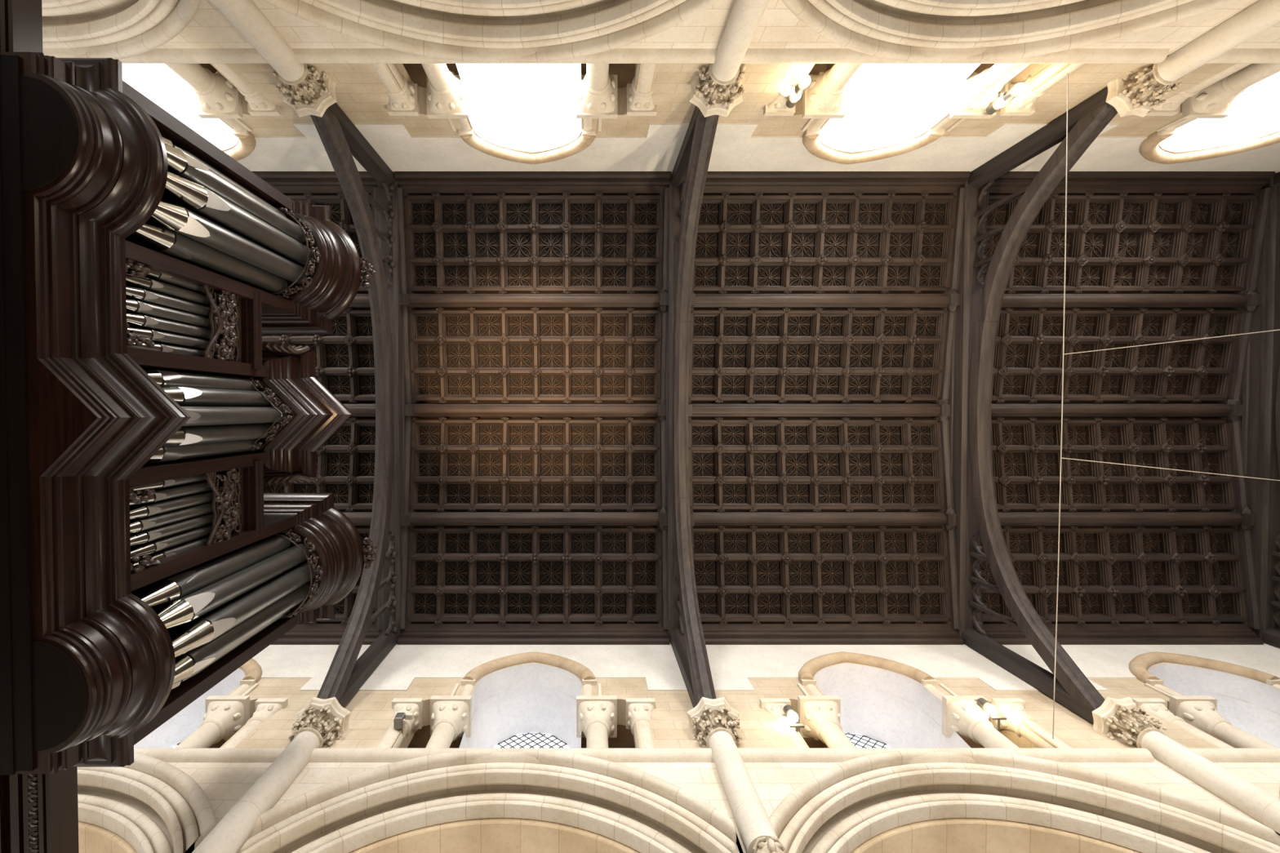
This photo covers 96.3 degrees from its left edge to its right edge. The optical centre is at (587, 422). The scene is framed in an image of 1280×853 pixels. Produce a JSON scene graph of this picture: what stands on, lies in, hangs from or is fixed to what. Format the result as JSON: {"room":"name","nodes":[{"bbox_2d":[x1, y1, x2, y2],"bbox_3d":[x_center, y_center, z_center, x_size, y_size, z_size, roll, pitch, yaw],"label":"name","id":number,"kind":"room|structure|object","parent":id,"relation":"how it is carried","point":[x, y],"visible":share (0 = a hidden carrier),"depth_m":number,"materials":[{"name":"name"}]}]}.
{"room":"church","nodes":[
{"label":"church","id":0,"kind":"room"},
{"bbox_2d":[122,0,1279,174],"bbox_3d":[4.300,-4.731,4.152,25.400,11.500,1.315,0,-89,0],"label":"wall","id":1,"kind":"structure","parent":0,"point":[901,103],"depth_m":8.30,"materials":[{"name":"stone"}]},
{"bbox_2d":[42,46,268,63],"bbox_3d":[-5.890,-4.094,6.400,4.820,0.170,0.123,0,-89,0],"label":"string course","id":2,"kind":"object","parent":1,"relation":"attached to","point":[157,55],"visible":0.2,"depth_m":6.34,"materials":[{"name":"stone"}]},
{"bbox_2d":[164,63,242,118],"bbox_3d":[-4.850,-4.278,7.004,0.540,1.145,0.520,0,-89,0],"label":"colonnette","id":3,"kind":"object","parent":1,"relation":"attached to","point":[216,97],"visible":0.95,"depth_m":7.32,"materials":[{"name":"stone"}]},
{"bbox_2d":[222,131,255,160],"bbox_3d":[-5.830,-4.167,8.623,1.972,0.946,0.204,0,-89,0],"label":"roll","id":4,"kind":"object","parent":1,"relation":"attached to","point":[246,145],"visible":0.31,"depth_m":8.54,"materials":[{"name":"brown stone"}]},
{"bbox_2d":[213,63,281,115],"bbox_3d":[-4.260,-4.242,7.005,0.390,1.145,0.377,0,-89,0],"label":"colonnette","id":5,"kind":"object","parent":1,"relation":"attached to","point":[257,105],"visible":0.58,"depth_m":7.31,"materials":[{"name":"stone"}]},
{"bbox_2d":[210,0,337,116],"bbox_3d":[-3.400,-4.039,5.619,0.656,2.805,0.656,0,-89,0],"label":"column","id":6,"kind":"structure","parent":1,"relation":"attached to","point":[308,92],"depth_m":6.30,"materials":[{"name":"stone"}]},
{"bbox_2d":[252,171,377,194],"bbox_3d":[-5.890,-4.048,9.737,4.720,0.400,0.285,0,-89,0],"label":"wall plate","id":7,"kind":"object","parent":1,"relation":"attached to","point":[286,182],"visible":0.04,"depth_m":9.63,"materials":[{"name":"brown wood"}]},
{"bbox_2d":[371,63,419,115],"bbox_3d":[-2.430,-4.242,7.005,0.390,1.145,0.377,0,-89,0],"label":"colonnette","id":8,"kind":"object","parent":1,"relation":"attached to","point":[407,104],"visible":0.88,"depth_m":7.30,"materials":[{"name":"stone"}]},
{"bbox_2d":[421,63,469,118],"bbox_3d":[-1.840,-4.278,7.004,0.540,1.145,0.520,0,-89,0],"label":"colonnette","id":9,"kind":"object","parent":1,"relation":"attached to","point":[447,95],"visible":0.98,"depth_m":7.35,"materials":[{"name":"stone"}]},
{"bbox_2d":[292,46,717,63],"bbox_3d":[-0.920,-4.094,6.400,4.720,0.170,0.123,0,-89,0],"label":"string course","id":10,"kind":"object","parent":1,"relation":"attached to","point":[303,55],"visible":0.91,"depth_m":6.35,"materials":[{"name":"stone"}]},
{"bbox_2d":[460,130,596,164],"bbox_3d":[-0.860,-4.167,8.623,1.972,0.946,0.204,0,-89,0],"label":"roll","id":11,"kind":"object","parent":1,"relation":"attached to","point":[581,143],"visible":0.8,"depth_m":8.67,"materials":[{"name":"brown stone"}]},
{"bbox_2d":[492,63,568,79],"bbox_3d":[-0.860,-5.363,7.724,1.379,2.629,0.058,0,-89,0],"label":"window","id":12,"kind":"structure","parent":1,"relation":"in","point":[532,71],"depth_m":8.77,"materials":[{"name":"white glass"}]},
{"bbox_2d":[394,171,671,194],"bbox_3d":[-0.920,-4.048,9.737,4.620,0.400,0.285,0,-89,0],"label":"wall plate","id":13,"kind":"object","parent":1,"relation":"attached to","point":[411,182],"visible":0.85,"depth_m":9.63,"materials":[{"name":"brown wood"}]},
{"bbox_2d":[576,63,617,118],"bbox_3d":[0.120,-4.278,7.004,0.540,1.145,0.520,0,-89,0],"label":"colonnette","id":14,"kind":"object","parent":1,"relation":"attached to","point":[597,89],"visible":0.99,"depth_m":7.35,"materials":[{"name":"stone"}]},
{"bbox_2d":[626,63,657,115],"bbox_3d":[0.710,-4.242,7.005,0.390,1.145,0.377,0,-89,0],"label":"colonnette","id":15,"kind":"object","parent":1,"relation":"attached to","point":[640,103],"visible":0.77,"depth_m":7.29,"materials":[{"name":"stone"}]},
{"bbox_2d":[688,0,769,117],"bbox_3d":[1.570,-4.039,5.619,0.656,2.805,0.656,0,-89,0],"label":"column","id":16,"kind":"structure","parent":1,"relation":"attached to","point":[716,91],"depth_m":6.39,"materials":[{"name":"stone"}]},
{"bbox_2d":[763,63,812,115],"bbox_3d":[2.525,-4.242,7.005,0.390,1.145,0.377,0,-89,0],"label":"colonnette","id":17,"kind":"object","parent":1,"relation":"attached to","point":[777,107],"visible":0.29,"depth_m":7.32,"materials":[{"name":"stone"}]},
{"bbox_2d":[802,63,862,118],"bbox_3d":[3.115,-4.278,7.004,0.540,1.145,0.520,0,-89,0],"label":"colonnette","id":18,"kind":"object","parent":1,"relation":"attached to","point":[825,96],"visible":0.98,"depth_m":7.33,"materials":[{"name":"stone"}]},
{"bbox_2d":[703,171,969,194],"bbox_3d":[4.035,-4.048,9.737,4.690,0.400,0.285,0,-89,0],"label":"wall plate","id":19,"kind":"object","parent":1,"relation":"attached to","point":[717,182],"visible":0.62,"depth_m":9.63,"materials":[{"name":"brown wood"}]},
{"bbox_2d":[802,130,941,164],"bbox_3d":[4.095,-4.167,8.623,1.972,0.946,0.204,0,-89,0],"label":"roll","id":20,"kind":"object","parent":1,"relation":"attached to","point":[812,144],"visible":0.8,"depth_m":8.66,"materials":[{"name":"brown stone"}]},
{"bbox_2d":[741,46,1168,63],"bbox_3d":[4.035,-4.094,6.400,4.790,0.170,0.123,0,-89,0],"label":"string course","id":21,"kind":"object","parent":1,"relation":"attached to","point":[753,55],"visible":0.65,"depth_m":6.35,"materials":[{"name":"stone"}]},
{"bbox_2d":[950,63,1030,118],"bbox_3d":[5.075,-4.278,7.004,0.540,1.145,0.520,0,-89,0],"label":"colonnette","id":22,"kind":"object","parent":1,"relation":"attached to","point":[970,98],"visible":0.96,"depth_m":7.32,"materials":[{"name":"stone"}]},
{"bbox_2d":[1000,63,1084,115],"bbox_3d":[5.665,-4.242,7.005,0.390,1.145,0.377,0,-89,0],"label":"colonnette","id":23,"kind":"object","parent":1,"relation":"attached to","point":[1023,104],"visible":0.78,"depth_m":7.18,"materials":[{"name":"stone"}]},
{"bbox_2d":[988,171,1275,194],"bbox_3d":[9.075,-4.048,9.737,4.790,0.400,0.285,0,-89,0],"label":"wall plate","id":24,"kind":"object","parent":1,"relation":"attached to","point":[1077,182],"visible":0.62,"depth_m":9.63,"materials":[{"name":"brown wood"}]},
{"bbox_2d":[1105,0,1279,117],"bbox_3d":[6.680,-4.039,5.619,0.656,2.805,0.656,0,-89,0],"label":"column","id":25,"kind":"structure","parent":1,"relation":"attached to","point":[1136,93],"depth_m":6.32,"materials":[{"name":"stone"}]},
{"bbox_2d":[1145,63,1248,115],"bbox_3d":[7.565,-4.242,7.005,0.390,1.145,0.377,0,-89,0],"label":"colonnette","id":26,"kind":"object","parent":1,"relation":"attached to","point":[1171,106],"visible":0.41,"depth_m":7.27,"materials":[{"name":"stone"}]},
{"bbox_2d":[1139,130,1279,164],"bbox_3d":[9.135,-4.167,8.623,1.972,0.946,0.204,0,-89,0],"label":"roll","id":27,"kind":"object","parent":1,"relation":"attached to","point":[1149,148],"visible":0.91,"depth_m":8.64,"materials":[{"name":"brown stone"}]},
{"bbox_2d":[1182,63,1279,118],"bbox_3d":[8.155,-4.278,7.004,0.540,1.145,0.520,0,-89,0],"label":"colonnette","id":28,"kind":"object","parent":1,"relation":"attached to","point":[1215,100],"visible":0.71,"depth_m":7.28,"materials":[{"name":"stone"}]},
{"bbox_2d":[1205,48,1279,63],"bbox_3d":[9.075,-4.094,6.400,4.890,0.170,0.123,0,-89,0],"label":"string course","id":29,"kind":"object","parent":1,"relation":"attached to","point":[1234,55],"depth_m":6.35,"materials":[{"name":"stone"}]},
{"bbox_2d":[133,641,1279,852],"bbox_3d":[4.300,4.552,4.347,25.400,11.500,1.315,0,-89,0],"label":"wall","id":30,"kind":"structure","parent":0,"point":[895,710],"depth_m":8.46,"materials":[{"name":"stone"}]},
{"bbox_2d":[133,748,284,762],"bbox_3d":[-5.890,3.821,6.567,4.820,0.170,0.123,0,-89,0],"label":"string course","id":31,"kind":"object","parent":30,"relation":"attached to","point":[166,755],"depth_m":6.51,"materials":[{"name":"stone"}]},
{"bbox_2d":[174,695,249,748],"bbox_3d":[-4.850,3.980,7.178,0.540,1.145,0.520,0,-89,0],"label":"colonnette","id":32,"kind":"object","parent":30,"relation":"attached to","point":[224,716],"visible":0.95,"depth_m":7.49,"materials":[{"name":"stone"}]},
{"bbox_2d":[222,697,288,748],"bbox_3d":[-4.260,3.943,7.177,0.390,1.145,0.376,0,-89,0],"label":"colonnette","id":33,"kind":"object","parent":30,"relation":"attached to","point":[264,708],"visible":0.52,"depth_m":7.48,"materials":[{"name":"stone"}]},
{"bbox_2d":[191,697,351,852],"bbox_3d":[-3.300,3.799,5.784,0.656,2.805,0.656,0,-89,0],"label":"column","id":34,"kind":"structure","parent":30,"relation":"attached to","point":[317,725],"depth_m":6.01,"materials":[{"name":"stone"}]},
{"bbox_2d":[271,622,381,644],"bbox_3d":[-5.890,3.635,9.899,4.720,0.400,0.285,0,-89,0],"label":"wall plate","id":35,"kind":"object","parent":30,"relation":"attached to","point":[321,633],"visible":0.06,"depth_m":9.80,"materials":[{"name":"brown wood"}]},
{"bbox_2d":[376,697,422,748],"bbox_3d":[-2.430,3.943,7.177,0.390,1.145,0.376,0,-89,0],"label":"colonnette","id":36,"kind":"object","parent":30,"relation":"attached to","point":[406,705],"visible":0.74,"depth_m":7.53,"materials":[{"name":"stone"}]},
{"bbox_2d":[425,695,471,748],"bbox_3d":[-1.840,3.980,7.178,0.540,1.145,0.520,0,-89,0],"label":"colonnette","id":37,"kind":"object","parent":30,"relation":"attached to","point":[451,716],"visible":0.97,"depth_m":7.52,"materials":[{"name":"stone"}]},
{"bbox_2d":[308,748,714,764],"bbox_3d":[-0.920,3.821,6.567,4.720,0.170,0.123,0,-89,0],"label":"string course","id":38,"kind":"object","parent":30,"relation":"attached to","point":[318,755],"visible":0.56,"depth_m":6.51,"materials":[{"name":"stone"}]},
{"bbox_2d":[462,651,596,684],"bbox_3d":[-0.860,3.801,8.791,1.972,0.946,0.204,0,-89,0],"label":"roll","id":39,"kind":"object","parent":30,"relation":"attached to","point":[575,668],"visible":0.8,"depth_m":8.84,"materials":[{"name":"brown stone"}]},
{"bbox_2d":[494,733,568,748],"bbox_3d":[-0.860,5.034,7.939,1.379,2.635,0.058,0,-89,0],"label":"window","id":40,"kind":"structure","parent":30,"relation":"in","point":[528,740],"depth_m":8.94,"materials":[{"name":"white glass"}]},
{"bbox_2d":[397,622,669,644],"bbox_3d":[-0.920,3.635,9.899,4.620,0.400,0.285,0,-89,0],"label":"wall plate","id":41,"kind":"object","parent":30,"relation":"attached to","point":[415,633],"visible":0.85,"depth_m":9.81,"materials":[{"name":"brown wood"}]},
{"bbox_2d":[576,695,617,748],"bbox_3d":[0.120,3.980,7.178,0.540,1.145,0.520,0,-89,0],"label":"colonnette","id":42,"kind":"object","parent":30,"relation":"attached to","point":[596,715],"visible":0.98,"depth_m":7.52,"materials":[{"name":"stone"}]},
{"bbox_2d":[625,697,655,748],"bbox_3d":[0.710,3.943,7.177,0.390,1.145,0.376,0,-89,0],"label":"colonnette","id":43,"kind":"object","parent":30,"relation":"attached to","point":[640,708],"visible":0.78,"depth_m":7.46,"materials":[{"name":"stone"}]},
{"bbox_2d":[686,697,786,852],"bbox_3d":[1.570,3.796,5.926,0.656,2.519,0.656,0,-89,0],"label":"column","id":44,"kind":"structure","parent":30,"relation":"attached to","point":[714,722],"depth_m":6.03,"materials":[{"name":"stone"}]},
{"bbox_2d":[760,697,807,748],"bbox_3d":[2.525,3.943,7.177,0.390,1.145,0.376,0,-89,0],"label":"colonnette","id":45,"kind":"object","parent":30,"relation":"attached to","point":[774,706],"visible":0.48,"depth_m":7.46,"materials":[{"name":"stone"}]},
{"bbox_2d":[797,695,856,748],"bbox_3d":[3.115,3.980,7.178,0.540,1.145,0.520,0,-89,0],"label":"colonnette","id":46,"kind":"object","parent":30,"relation":"attached to","point":[820,715],"visible":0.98,"depth_m":7.51,"materials":[{"name":"stone"}]},
{"bbox_2d":[701,622,963,644],"bbox_3d":[4.035,3.635,9.899,4.690,0.400,0.285,0,-89,0],"label":"wall plate","id":47,"kind":"object","parent":30,"relation":"attached to","point":[714,633],"visible":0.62,"depth_m":9.81,"materials":[{"name":"brown wood"}]},
{"bbox_2d":[798,651,934,684],"bbox_3d":[4.095,3.801,8.791,1.972,0.946,0.204,0,-89,0],"label":"arch","id":48,"kind":"object","parent":30,"relation":"attached to","point":[811,667],"visible":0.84,"depth_m":8.83,"materials":[{"name":"brown stone"}]},
{"bbox_2d":[737,748,1154,764],"bbox_3d":[4.035,3.821,6.567,4.790,0.170,0.123,0,-89,0],"label":"string course","id":49,"kind":"object","parent":30,"relation":"attached to","point":[748,755],"visible":0.65,"depth_m":6.51,"materials":[{"name":"stone"}]},
{"bbox_2d":[942,695,1019,748],"bbox_3d":[5.075,3.980,7.178,0.540,1.145,0.520,0,-89,0],"label":"colonnette","id":50,"kind":"object","parent":30,"relation":"attached to","point":[962,715],"visible":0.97,"depth_m":7.49,"materials":[{"name":"stone"}]},
{"bbox_2d":[991,697,1072,748],"bbox_3d":[5.665,3.943,7.177,0.390,1.145,0.376,0,-89,0],"label":"colonnette","id":51,"kind":"object","parent":30,"relation":"attached to","point":[1011,708],"visible":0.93,"depth_m":7.41,"materials":[{"name":"stone"}]},
{"bbox_2d":[1052,72,1068,739],"bbox_3d":[5.543,-0.141,6.689,0.017,0.032,7.800,0,-89,0],"label":"wire","id":52,"kind":"object","parent":30,"relation":"attached to","point":[1068,73],"visible":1,"depth_m":6.67,"materials":[{"name":"metal"}]},
{"bbox_2d":[982,622,1263,644],"bbox_3d":[9.075,3.635,9.899,4.790,0.400,0.285,0,-89,0],"label":"wall plate","id":53,"kind":"object","parent":30,"relation":"attached to","point":[1068,633],"visible":0.62,"depth_m":9.81,"materials":[{"name":"brown wood"}]},
{"bbox_2d":[1131,697,1233,748],"bbox_3d":[7.565,3.943,7.177,0.390,1.145,0.376,0,-89,0],"label":"colonnette","id":54,"kind":"object","parent":30,"relation":"attached to","point":[1156,706],"visible":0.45,"depth_m":7.45,"materials":[{"name":"stone"}]},
{"bbox_2d":[1092,697,1279,834],"bbox_3d":[6.650,3.799,5.784,0.656,2.805,0.656,0,-89,0],"label":"column","id":55,"kind":"structure","parent":30,"relation":"attached to","point":[1122,719],"depth_m":6.32,"materials":[{"name":"stone"}]},
{"bbox_2d":[1128,651,1279,684],"bbox_3d":[9.135,3.801,8.791,1.972,0.946,0.204,0,-89,0],"label":"arch","id":56,"kind":"object","parent":30,"relation":"attached to","point":[1139,666],"visible":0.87,"depth_m":8.80,"materials":[{"name":"brown stone"}]},
{"bbox_2d":[1168,695,1278,748],"bbox_3d":[8.155,3.980,7.178,0.540,1.145,0.520,0,-89,0],"label":"colonnette","id":57,"kind":"object","parent":30,"relation":"attached to","point":[1201,712],"visible":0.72,"depth_m":7.45,"materials":[{"name":"stone"}]},
{"bbox_2d":[1188,748,1279,762],"bbox_3d":[9.075,3.821,6.567,4.890,0.170,0.123,0,-89,0],"label":"string course","id":58,"kind":"object","parent":30,"relation":"attached to","point":[1214,755],"depth_m":6.51,"materials":[{"name":"stone"}]},
{"bbox_2d":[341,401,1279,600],"bbox_3d":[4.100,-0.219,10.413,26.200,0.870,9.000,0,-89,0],"label":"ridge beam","id":59,"kind":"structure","parent":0,"point":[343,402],"depth_m":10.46,"materials":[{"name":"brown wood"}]},
{"bbox_2d":[262,307,375,403],"bbox_3d":[-5.890,-1.185,10.181,4.610,0.440,1.684,0,-89,0],"label":"coffered section","id":60,"kind":"object","parent":59,"relation":"attached to","point":[344,365],"visible":0.23,"depth_m":10.19,"materials":[{"name":"brown wood"}]},
{"bbox_2d":[263,417,375,511],"bbox_3d":[-5.890,0.757,10.222,4.610,0.440,1.684,0,-89,0],"label":"coffered section","id":61,"kind":"object","parent":59,"relation":"attached to","point":[345,462],"visible":0.16,"depth_m":10.24,"materials":[{"name":"brown wood"}]},
{"bbox_2d":[284,192,374,293],"bbox_3d":[-5.890,-3.085,9.926,4.610,0.441,1.694,0,-89,0],"label":"coffered section","id":62,"kind":"object","parent":59,"relation":"attached to","point":[341,215],"visible":0.07,"depth_m":9.80,"materials":[{"name":"brown wood"}]},
{"bbox_2d":[307,525,377,624],"bbox_3d":[-5.890,2.666,10.047,4.610,0.441,1.694,0,-89,0],"label":"coffered section","id":63,"kind":"object","parent":59,"relation":"attached to","point":[343,609],"visible":0.04,"depth_m":9.98,"materials":[{"name":"brown wood"}]},
{"bbox_2d":[310,102,414,707],"bbox_3d":[-3.380,-0.183,8.738,0.600,3.280,7.940,0,-89,0],"label":"roof truss","id":64,"kind":"object","parent":59,"relation":"attached to","point":[382,241],"visible":0.95,"depth_m":9.33,"materials":[{"name":"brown wood"}]},
{"bbox_2d":[408,293,660,308],"bbox_3d":[-0.920,-2.120,9.982,4.600,0.280,0.230,0,-89,0],"label":"purlin","id":65,"kind":"object","parent":64,"relation":"attached to","point":[415,300],"visible":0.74,"depth_m":9.86,"materials":[{"name":"brown wood"}]},
{"bbox_2d":[408,511,659,525],"bbox_3d":[-0.920,1.699,10.062,4.600,0.280,0.230,0,-89,0],"label":"purlin","id":66,"kind":"object","parent":64,"relation":"attached to","point":[418,517],"visible":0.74,"depth_m":9.94,"materials":[{"name":"brown wood"}]},
{"bbox_2d":[411,404,657,416],"bbox_3d":[-0.920,-0.215,10.238,4.600,0.280,0.230,0,-89,0],"label":"purlin","id":67,"kind":"object","parent":64,"relation":"attached to","point":[420,410],"visible":0.76,"depth_m":10.13,"materials":[{"name":"brown wood"}]},
{"bbox_2d":[403,192,664,293],"bbox_3d":[-0.920,-3.085,9.926,4.510,0.441,1.694,0,-89,0],"label":"coffered section","id":68,"kind":"object","parent":59,"relation":"attached to","point":[468,242],"visible":0.99,"depth_m":9.93,"materials":[{"name":"brown wood"}]},
{"bbox_2d":[405,525,662,624],"bbox_3d":[-0.920,2.666,10.047,4.510,0.441,1.694,0,-89,0],"label":"coffered section","id":69,"kind":"object","parent":59,"relation":"attached to","point":[470,575],"visible":0.99,"depth_m":10.06,"materials":[{"name":"brown wood"}]},
{"bbox_2d":[408,307,662,403],"bbox_3d":[-0.920,-1.185,10.181,4.510,0.440,1.684,0,-89,0],"label":"coffered section","id":70,"kind":"object","parent":59,"relation":"attached to","point":[473,355],"visible":1,"depth_m":10.19,"materials":[{"name":"brown wood"}]},
{"bbox_2d":[408,417,662,511],"bbox_3d":[-0.920,0.757,10.222,4.510,0.440,1.684,0,-89,0],"label":"coffered section","id":71,"kind":"object","parent":59,"relation":"attached to","point":[473,464],"visible":0.99,"depth_m":10.23,"materials":[{"name":"brown wood"}]},
{"bbox_2d":[657,105,719,707],"bbox_3d":[1.540,-0.183,8.738,0.600,3.280,7.940,0,-89,0],"label":"roof truss","id":72,"kind":"object","parent":59,"relation":"attached to","point":[683,196],"visible":0.95,"depth_m":9.28,"materials":[{"name":"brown wood"}]},
{"bbox_2d":[688,404,940,416],"bbox_3d":[4.035,-0.215,10.238,4.670,0.280,0.230,0,-89,0],"label":"purlin","id":73,"kind":"object","parent":72,"relation":"attached to","point":[698,410],"visible":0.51,"depth_m":10.11,"materials":[{"name":"brown wood"}]},
{"bbox_2d":[689,511,946,525],"bbox_3d":[4.035,1.699,10.062,4.670,0.280,0.230,0,-89,0],"label":"purlin","id":74,"kind":"object","parent":72,"relation":"attached to","point":[700,517],"visible":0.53,"depth_m":9.94,"materials":[{"name":"brown wood"}]},
{"bbox_2d":[690,293,949,308],"bbox_3d":[4.035,-2.120,9.982,4.670,0.280,0.230,0,-89,0],"label":"purlin","id":75,"kind":"object","parent":72,"relation":"attached to","point":[702,300],"visible":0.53,"depth_m":9.86,"materials":[{"name":"brown wood"}]},
{"bbox_2d":[688,417,945,511],"bbox_3d":[4.035,0.757,10.222,4.580,0.440,1.684,0,-89,0],"label":"coffered section","id":76,"kind":"object","parent":59,"relation":"attached to","point":[750,464],"visible":0.99,"depth_m":10.22,"materials":[{"name":"brown wood"}]},
{"bbox_2d":[688,307,947,403],"bbox_3d":[4.035,-1.185,10.181,4.580,0.440,1.684,0,-89,0],"label":"coffered section","id":77,"kind":"object","parent":59,"relation":"attached to","point":[750,355],"visible":0.99,"depth_m":10.19,"materials":[{"name":"brown wood"}]},
{"bbox_2d":[690,525,951,624],"bbox_3d":[4.035,2.666,10.047,4.580,0.441,1.694,0,-89,0],"label":"coffered section","id":78,"kind":"object","parent":59,"relation":"attached to","point":[755,575],"visible":0.99,"depth_m":10.06,"materials":[{"name":"brown wood"}]},
{"bbox_2d":[691,192,957,293],"bbox_3d":[4.035,-3.085,9.926,4.580,0.441,1.694,0,-89,0],"label":"coffered section","id":79,"kind":"object","parent":59,"relation":"attached to","point":[757,242],"visible":0.98,"depth_m":9.93,"materials":[{"name":"brown wood"}]},
{"bbox_2d":[934,88,1117,723],"bbox_3d":[6.530,-0.183,8.738,0.600,3.280,7.940,0,-89,0],"label":"roof truss","id":80,"kind":"object","parent":59,"relation":"attached to","point":[974,306],"visible":1,"depth_m":9.32,"materials":[{"name":"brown wood"}]},
{"bbox_2d":[991,404,1231,416],"bbox_3d":[9.075,-0.215,10.238,4.770,0.280,0.230,0,-89,0],"label":"purlin","id":81,"kind":"object","parent":80,"relation":"attached to","point":[997,410],"visible":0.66,"depth_m":10.11,"materials":[{"name":"brown wood"}]},
{"bbox_2d":[997,511,1243,525],"bbox_3d":[9.075,1.699,10.062,4.770,0.280,0.230,0,-89,0],"label":"purlin","id":82,"kind":"object","parent":80,"relation":"attached to","point":[1009,517],"visible":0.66,"depth_m":9.94,"materials":[{"name":"brown wood"}]},
{"bbox_2d":[1000,293,1248,308],"bbox_3d":[9.075,-2.120,9.982,4.770,0.280,0.230,0,-89,0],"label":"purlin","id":83,"kind":"object","parent":80,"relation":"attached to","point":[1010,300],"visible":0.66,"depth_m":9.86,"materials":[{"name":"brown wood"}]},
{"bbox_2d":[978,525,1249,624],"bbox_3d":[9.105,2.666,10.047,4.740,0.441,1.694,0,-89,0],"label":"coffered section","id":84,"kind":"object","parent":59,"relation":"attached to","point":[1113,575],"visible":0.88,"depth_m":10.03,"materials":[{"name":"brown wood"}]},
{"bbox_2d":[991,417,1238,511],"bbox_3d":[9.105,0.757,10.222,4.740,0.440,1.684,0,-89,0],"label":"coffered section","id":85,"kind":"object","parent":59,"relation":"attached to","point":[1026,451],"visible":0.92,"depth_m":10.21,"materials":[{"name":"brown wood"}]},
{"bbox_2d":[991,307,1243,403],"bbox_3d":[9.105,-1.185,10.181,4.740,0.440,1.684,0,-89,0],"label":"coffered section","id":86,"kind":"object","parent":59,"relation":"attached to","point":[1028,363],"visible":0.91,"depth_m":10.18,"materials":[{"name":"brown wood"}]},
{"bbox_2d":[983,192,1260,293],"bbox_3d":[9.105,-3.085,9.926,4.740,0.441,1.694,0,-89,0],"label":"coffered section","id":87,"kind":"object","parent":59,"relation":"attached to","point":[1122,242],"visible":0.88,"depth_m":9.93,"materials":[{"name":"brown wood"}]},
{"bbox_2d":[1217,172,1279,648],"bbox_3d":[11.680,-0.183,8.738,0.600,3.280,7.940,0,-89,0],"label":"roof truss","id":88,"kind":"object","parent":59,"relation":"attached to","point":[1254,419],"visible":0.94,"depth_m":9.76,"materials":[{"name":"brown wood"}]},
{"bbox_3d":[2.000,0.034,-1.600,32.000,0.200,16.400,0,-89,0],"label":"floor","id":89,"kind":"structure","parent":0,"visible":0},
{"bbox_2d":[41,0,199,59],"bbox_3d":[-5.890,-4.650,2.428,4.680,8.050,1.404,0,-89,0],"label":"arch","id":90,"kind":"object","parent":89,"relation":"on","point":[117,29],"visible":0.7,"depth_m":6.05,"materials":[{"name":"stone"}]},
{"bbox_2d":[77,752,215,852],"bbox_3d":[-5.890,4.544,2.621,4.680,8.050,1.404,0,-89,0],"label":"arch","id":91,"kind":"object","parent":89,"relation":"on","point":[149,805],"visible":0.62,"depth_m":5.97,"materials":[{"name":"stone"}]},
{"bbox_2d":[0,51,377,775],"bbox_3d":[-3.548,-0.011,2.692,2.104,8.383,4.800,0,-89,0],"label":"pipe organ","id":92,"kind":"object","parent":89,"relation":"on","point":[146,415],"visible":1,"depth_m":3.76,"materials":[{"name":"brown wood"}]},
{"bbox_2d":[0,0,42,52],"bbox_3d":[-3.895,-3.114,3.725,0.450,0.220,1.900,0,-89,0],"label":"rail","id":93,"kind":"object","parent":92,"relation":"attached to","point":[20,20],"visible":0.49,"depth_m":3.70,"materials":[{"name":"brown wood"}]},
{"bbox_2d":[0,767,79,852],"bbox_3d":[-3.755,3.005,3.854,0.450,0.220,1.800,0,-89,0],"label":"rail","id":94,"kind":"object","parent":92,"relation":"attached to","point":[39,812],"visible":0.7,"depth_m":3.76,"materials":[{"name":"brown wood"}]},
{"bbox_2d":[248,377,293,414],"bbox_3d":[-3.010,-0.250,5.426,0.473,0.237,0.066,45,-89,-1],"label":"shade","id":95,"kind":"object","parent":92,"relation":"hanging from","point":[271,397],"depth_m":5.45,"materials":[{"name":"brown wood"}]},
{"bbox_2d":[249,414,293,451],"bbox_3d":[-3.008,0.109,5.431,0.065,0.242,0.475,45,-89,-1],"label":"shade","id":96,"kind":"object","parent":92,"relation":"hanging from","point":[273,431],"depth_m":5.45,"materials":[{"name":"wood"}]},
{"bbox_2d":[270,206,320,298],"bbox_3d":[-3.029,-1.740,5.885,0.501,0.286,0.966,0,-89,0],"label":"shade","id":97,"kind":"object","parent":92,"relation":"hanging from","point":[306,278],"depth_m":5.90,"materials":[{"name":"brown wood"}]},
{"bbox_2d":[275,528,324,620],"bbox_3d":[-3.024,1.580,5.958,0.492,0.270,0.966,0,-89,0],"label":"shade","id":98,"kind":"object","parent":92,"relation":"hanging from","point":[309,548],"depth_m":5.97,"materials":[{"name":"brown wood"}]},
{"bbox_2d":[237,748,743,852],"bbox_3d":[-0.920,4.544,2.621,4.580,8.050,1.404,0,-89,0],"label":"arch","id":99,"kind":"object","parent":89,"relation":"on","point":[445,802],"visible":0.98,"depth_m":6.02,"materials":[{"name":"stone"}]},
{"bbox_2d":[262,0,719,63],"bbox_3d":[-0.920,-4.650,2.428,4.580,8.050,1.404,0,-89,0],"label":"arch","id":100,"kind":"object","parent":89,"relation":"on","point":[562,29],"visible":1,"depth_m":6.03,"materials":[{"name":"stone"}]},
{"bbox_2d":[782,0,1239,63],"bbox_3d":[4.035,-4.650,2.428,4.650,8.050,1.404,0,-89,0],"label":"arch","id":101,"kind":"object","parent":89,"relation":"on","point":[891,29],"visible":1,"depth_m":6.03,"materials":[{"name":"stone"}]},
{"bbox_2d":[768,748,1279,852],"bbox_3d":[4.035,4.544,2.621,4.650,8.050,1.404,0,-89,0],"label":"arch","id":102,"kind":"object","parent":89,"relation":"on","point":[879,802],"visible":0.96,"depth_m":6.02,"materials":[{"name":"stone"}]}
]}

